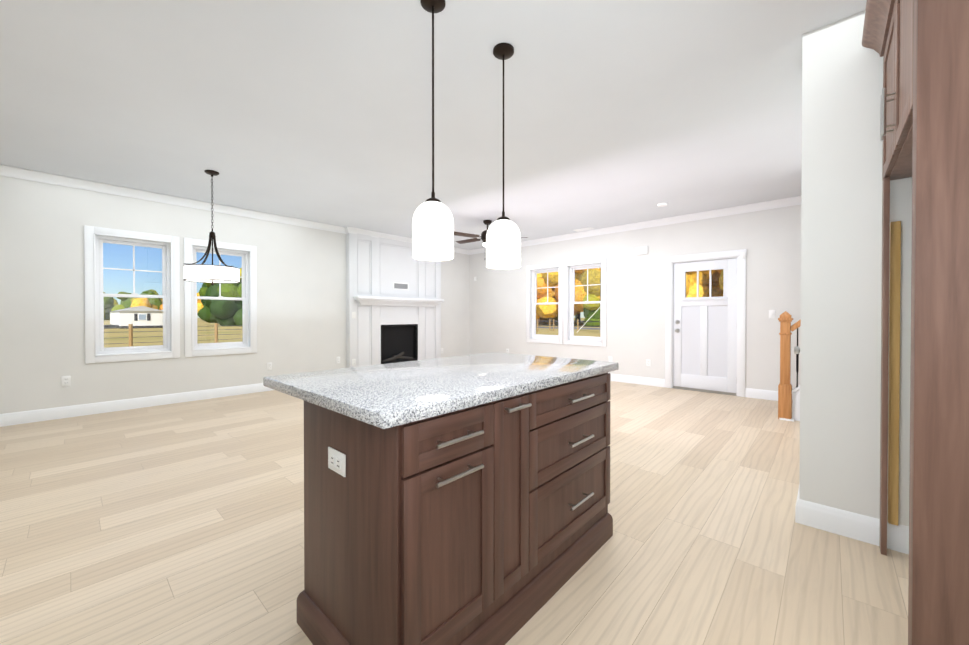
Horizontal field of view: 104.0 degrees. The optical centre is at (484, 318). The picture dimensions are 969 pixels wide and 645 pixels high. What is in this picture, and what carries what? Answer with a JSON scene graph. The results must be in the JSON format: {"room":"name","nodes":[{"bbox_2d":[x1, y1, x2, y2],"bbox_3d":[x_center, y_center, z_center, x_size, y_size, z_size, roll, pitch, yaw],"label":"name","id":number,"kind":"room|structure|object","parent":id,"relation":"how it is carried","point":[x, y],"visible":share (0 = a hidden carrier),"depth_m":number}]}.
{"room":"kitchen","nodes":[
{"label":"kitchen","id":0,"kind":"room"},
{"bbox_2d":[0,175,467,413],"bbox_3d":[-3.444,0.018,5.908,0.150,3.400,9.290,0,1,42],"label":"wall","id":1,"kind":"structure","parent":0,"point":[301,271],"depth_m":4.82},
{"bbox_2d":[61,376,70,386],"bbox_3d":[-4.783,0.711,4.325,0.009,0.116,0.072,0,1,42],"label":"electrical outlet","id":2,"kind":"object","parent":1,"relation":"attached to","point":[65,380],"visible":1,"depth_m":4.32},
{"bbox_2d":[84,225,179,363],"bbox_3d":[-4.434,-0.288,4.798,0.173,1.616,0.876,0,1,42],"label":"window","id":3,"kind":"structure","parent":1,"relation":"in","point":[95,239],"depth_m":4.74},
{"bbox_2d":[0,383,273,426],"bbox_3d":[-4.450,1.062,4.688,0.016,0.132,5.819,0,1,42],"label":"baseboard","id":4,"kind":"structure","parent":1,"relation":"attached to","point":[15,418],"depth_m":4.66},
{"bbox_2d":[184,237,256,356],"bbox_3d":[-3.812,-0.293,5.482,0.173,1.616,0.876,0,1,42],"label":"window","id":5,"kind":"structure","parent":1,"relation":"in","point":[248,255],"depth_m":5.51},
{"bbox_2d":[267,362,271,369],"bbox_3d":[-3.351,0.738,5.896,0.009,0.116,0.072,0,1,42],"label":"electrical outlet","id":6,"kind":"object","parent":1,"relation":"attached to","point":[269,366],"visible":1,"depth_m":5.90},
{"bbox_2d":[0,164,800,254],"bbox_3d":[-1.050,-1.556,3.713,6.328,0.096,8.990,0,1,42],"label":"crown molding","id":7,"kind":"structure","parent":1,"relation":"attached to","point":[28,174],"depth_m":5.48},
{"bbox_2d":[0,0,866,249],"bbox_3d":[-0.702,-1.632,3.395,7.570,0.060,9.290,0,1,42],"label":"ceiling","id":8,"kind":"structure","parent":0,"point":[619,112],"depth_m":2.82},
{"bbox_2d":[183,170,239,285],"bbox_3d":[-2.981,-0.985,4.144,0.538,1.244,0.538,0,1,42],"label":"chandelier","id":9,"kind":"object","parent":8,"relation":"hanging from","point":[212,274],"visible":1,"depth_m":4.04},
{"bbox_2d":[412,0,453,260],"bbox_3d":[-0.257,-0.947,1.893,0.205,1.284,0.205,0,1,42],"label":"pendant light","id":10,"kind":"object","parent":8,"relation":"hanging from","point":[432,230],"visible":1,"depth_m":1.83},
{"bbox_2d":[454,220,527,246],"bbox_3d":[0.016,-1.282,6.281,1.253,0.684,1.288,0,1,42],"label":"ceiling fan","id":11,"kind":"object","parent":8,"relation":"hanging from","point":[483,233],"visible":0.48,"depth_m":6.20},
{"bbox_2d":[486,43,520,268],"bbox_3d":[0.112,-0.950,2.246,0.205,1.284,0.205,0,1,42],"label":"pendant light","id":12,"kind":"object","parent":8,"relation":"hanging from","point":[503,243],"visible":1,"depth_m":2.18},
{"bbox_2d":[574,227,594,231],"bbox_3d":[1.806,-1.621,6.867,0.340,0.016,0.170,0,1,42],"label":"ceiling vent","id":13,"kind":"object","parent":8,"relation":"in","point":[584,229],"visible":1,"depth_m":6.83},
{"bbox_2d":[657,202,667,206],"bbox_3d":[2.494,-1.599,5.307,0.132,0.036,0.132,0,1,42],"label":"smoke detector","id":14,"kind":"object","parent":8,"relation":"attached to","point":[662,204],"visible":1,"depth_m":5.27},
{"bbox_2d":[0,381,908,644],"bbox_3d":[-0.702,1.168,3.418,7.570,0.060,9.290,0,1,42],"label":"floor","id":15,"kind":"structure","parent":0,"point":[182,523],"depth_m":1.97},
{"bbox_2d":[346,233,443,367],"bbox_3d":[-1.661,-0.264,7.528,0.299,2.737,2.150,0,1,42],"label":"fireplace","id":16,"kind":"object","parent":15,"relation":"on","point":[394,300],"visible":0.92,"depth_m":7.40},
{"bbox_2d":[296,368,618,644],"bbox_3d":[-0.068,0.714,1.766,0.858,0.876,1.362,0,1,42],"label":"kitchen island","id":17,"kind":"object","parent":15,"relation":"on","point":[460,500],"depth_m":1.26},
{"bbox_2d":[263,352,618,431],"bbox_3d":[-0.095,0.256,1.798,0.890,0.040,1.456,0,1,42],"label":"island countertop","id":18,"kind":"structure","parent":17,"relation":"on","point":[376,396],"depth_m":1.44},
{"bbox_2d":[778,311,800,421],"bbox_3d":[4.154,0.128,4.270,1.247,2.005,1.173,0,1,42],"label":"staircase","id":19,"kind":"structure","parent":15,"relation":"on","point":[788,403],"depth_m":4.22},
{"bbox_2d":[862,0,968,644],"bbox_3d":[1.846,-0.126,1.332,0.704,2.559,1.025,0,1,42],"label":"tall cabinet","id":20,"kind":"object","parent":15,"relation":"on","point":[921,47],"visible":0.98,"depth_m":1.12},
{"bbox_2d":[888,221,900,525],"bbox_3d":[2.031,0.269,1.876,0.034,1.496,0.035,0,1,42],"label":"stud","id":21,"kind":"object","parent":20,"relation":"attached to","point":[894,372],"visible":0.94,"depth_m":1.86},
{"bbox_2d":[468,205,795,390],"bbox_3d":[2.384,0.011,6.780,7.230,3.400,0.150,0,1,42],"label":"wall","id":22,"kind":"structure","parent":0,"point":[497,299],"depth_m":6.36},
{"bbox_2d":[526,262,562,343],"bbox_3d":[1.262,-0.312,7.781,0.876,1.616,0.173,0,1,42],"label":"window","id":23,"kind":"structure","parent":22,"relation":"in","point":[532,271],"depth_m":7.87},
{"bbox_2d":[563,257,606,346],"bbox_3d":[1.923,-0.307,7.178,0.876,1.616,0.173,0,1,42],"label":"window","id":24,"kind":"structure","parent":22,"relation":"in","point":[569,302],"depth_m":7.24},
{"bbox_2d":[610,373,664,386],"bbox_3d":[1.288,1.038,7.674,4.475,0.132,0.016,0,1,42],"label":"baseboard","id":25,"kind":"structure","parent":22,"relation":"attached to","point":[648,381],"depth_m":6.45},
{"bbox_2d":[635,246,647,254],"bbox_3d":[2.657,-1.156,6.395,0.200,0.125,0.034,0,1,42],"label":"door chime","id":26,"kind":"object","parent":22,"relation":"attached to","point":[641,250],"visible":1,"depth_m":6.38},
{"bbox_2d":[646,359,650,365],"bbox_3d":[2.747,0.735,6.346,0.072,0.116,0.009,0,1,42],"label":"electrical outlet","id":27,"kind":"object","parent":22,"relation":"attached to","point":[648,362],"visible":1,"depth_m":6.34},
{"bbox_2d":[673,258,736,393],"bbox_3d":[3.365,0.105,5.810,0.872,1.997,0.110,0,1,42],"label":"entry door","id":28,"kind":"structure","parent":22,"relation":"in","point":[704,343],"depth_m":5.80},
{"bbox_2d":[665,249,746,396],"bbox_3d":[3.392,0.057,5.845,1.102,2.123,0.174,0,1,42],"label":"door frame","id":29,"kind":"structure","parent":22,"relation":"attached to","point":[670,261],"depth_m":5.67},
{"bbox_2d":[741,252,745,258],"bbox_3d":[3.718,-0.913,5.431,0.050,0.090,0.034,0,1,42],"label":"sensor","id":30,"kind":"object","parent":22,"relation":"attached to","point":[743,254],"visible":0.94,"depth_m":5.42},
{"bbox_2d":[745,388,777,400],"bbox_3d":[4.376,1.061,4.859,1.705,0.132,0.016,0,1,42],"label":"baseboard","id":31,"kind":"structure","parent":22,"relation":"attached to","point":[749,392],"depth_m":5.30},
{"bbox_2d":[769,310,774,317],"bbox_3d":[3.968,-0.066,5.223,0.072,0.116,0.014,0,1,42],"label":"light switch","id":32,"kind":"object","parent":22,"relation":"attached to","point":[771,313],"visible":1,"depth_m":5.22},
{"bbox_2d":[796,22,835,506],"bbox_3d":[2.664,-0.229,3.011,0.120,2.740,2.500,0,1,42],"label":"wall","id":33,"kind":"structure","parent":0,"point":[814,261],"depth_m":2.08},
{"bbox_2d":[793,346,799,353],"bbox_3d":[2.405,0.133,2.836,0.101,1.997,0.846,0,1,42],"label":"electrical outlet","id":34,"kind":"structure","parent":33,"relation":"in","point":[796,350],"depth_m":2.58},
{"bbox_2d":[832,11,911,525],"bbox_3d":[2.218,-0.219,1.808,0.780,2.740,0.120,0,1,42],"label":"wall","id":35,"kind":"structure","parent":0,"point":[857,70],"depth_m":1.97},
{"bbox_2d":[795,493,908,554],"bbox_3d":[2.114,1.085,1.821,0.957,0.132,0.016,0,1,42],"label":"baseboard","id":36,"kind":"structure","parent":35,"relation":"attached to","point":[860,527],"depth_m":1.99},
{"label":"outside","id":37,"kind":"structure","parent":0,"visible":0},
{"bbox_2d":[104,318,599,347],"bbox_3d":[-61.299,1.091,96.263,620.000,0.300,580.000,0,1,42],"label":"ground","id":38,"kind":"structure","parent":37,"point":[147,336],"depth_m":34.85},
{"bbox_2d":[104,306,162,328],"bbox_3d":[-55.309,-0.334,62.108,25.650,3.100,11.800,0,1,42],"label":"house","id":39,"kind":"structure","parent":38,"relation":"on","point":[144,313],"depth_m":52.31},
{"bbox_2d":[103,289,203,319],"bbox_3d":[-130.580,-5.596,105.986,98.592,14.328,168.190,0,1,42],"label":"trees","id":40,"kind":"object","parent":38,"relation":"on","point":[135,303],"depth_m":143.58},
{"bbox_2d":[197,268,241,325],"bbox_3d":[-39.236,-3.715,69.285,18.831,11.774,20.770,0,1,42],"label":"trees","id":41,"kind":"object","parent":38,"relation":"on","point":[215,311],"depth_m":60.88},
{"bbox_2d":[104,319,599,346],"bbox_3d":[-9.982,0.828,26.444,70.090,1.350,54.070,0,1,42],"label":"fence","id":42,"kind":"object","parent":38,"relation":"on","point":[130,327],"depth_m":19.28},
{"bbox_2d":[536,326,599,329],"bbox_3d":[50.101,1.555,18.081,190.000,0.030,6.500,0,1,42],"label":"road","id":43,"kind":"structure","parent":38,"relation":"on","point":[574,328],"depth_m":50.51},
{"bbox_2d":[577,279,600,331],"bbox_3d":[10.982,-4.078,37.703,3.721,11.019,0.528,0,1,42],"label":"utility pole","id":44,"kind":"object","parent":38,"relation":"on","point":[598,308],"depth_m":37.31},
{"bbox_2d":[536,268,722,325],"bbox_3d":[31.964,-12.359,72.553,140.745,31.886,47.469,0,1,42],"label":"trees","id":45,"kind":"object","parent":38,"relation":"on","point":[717,282],"depth_m":58.47}
]}

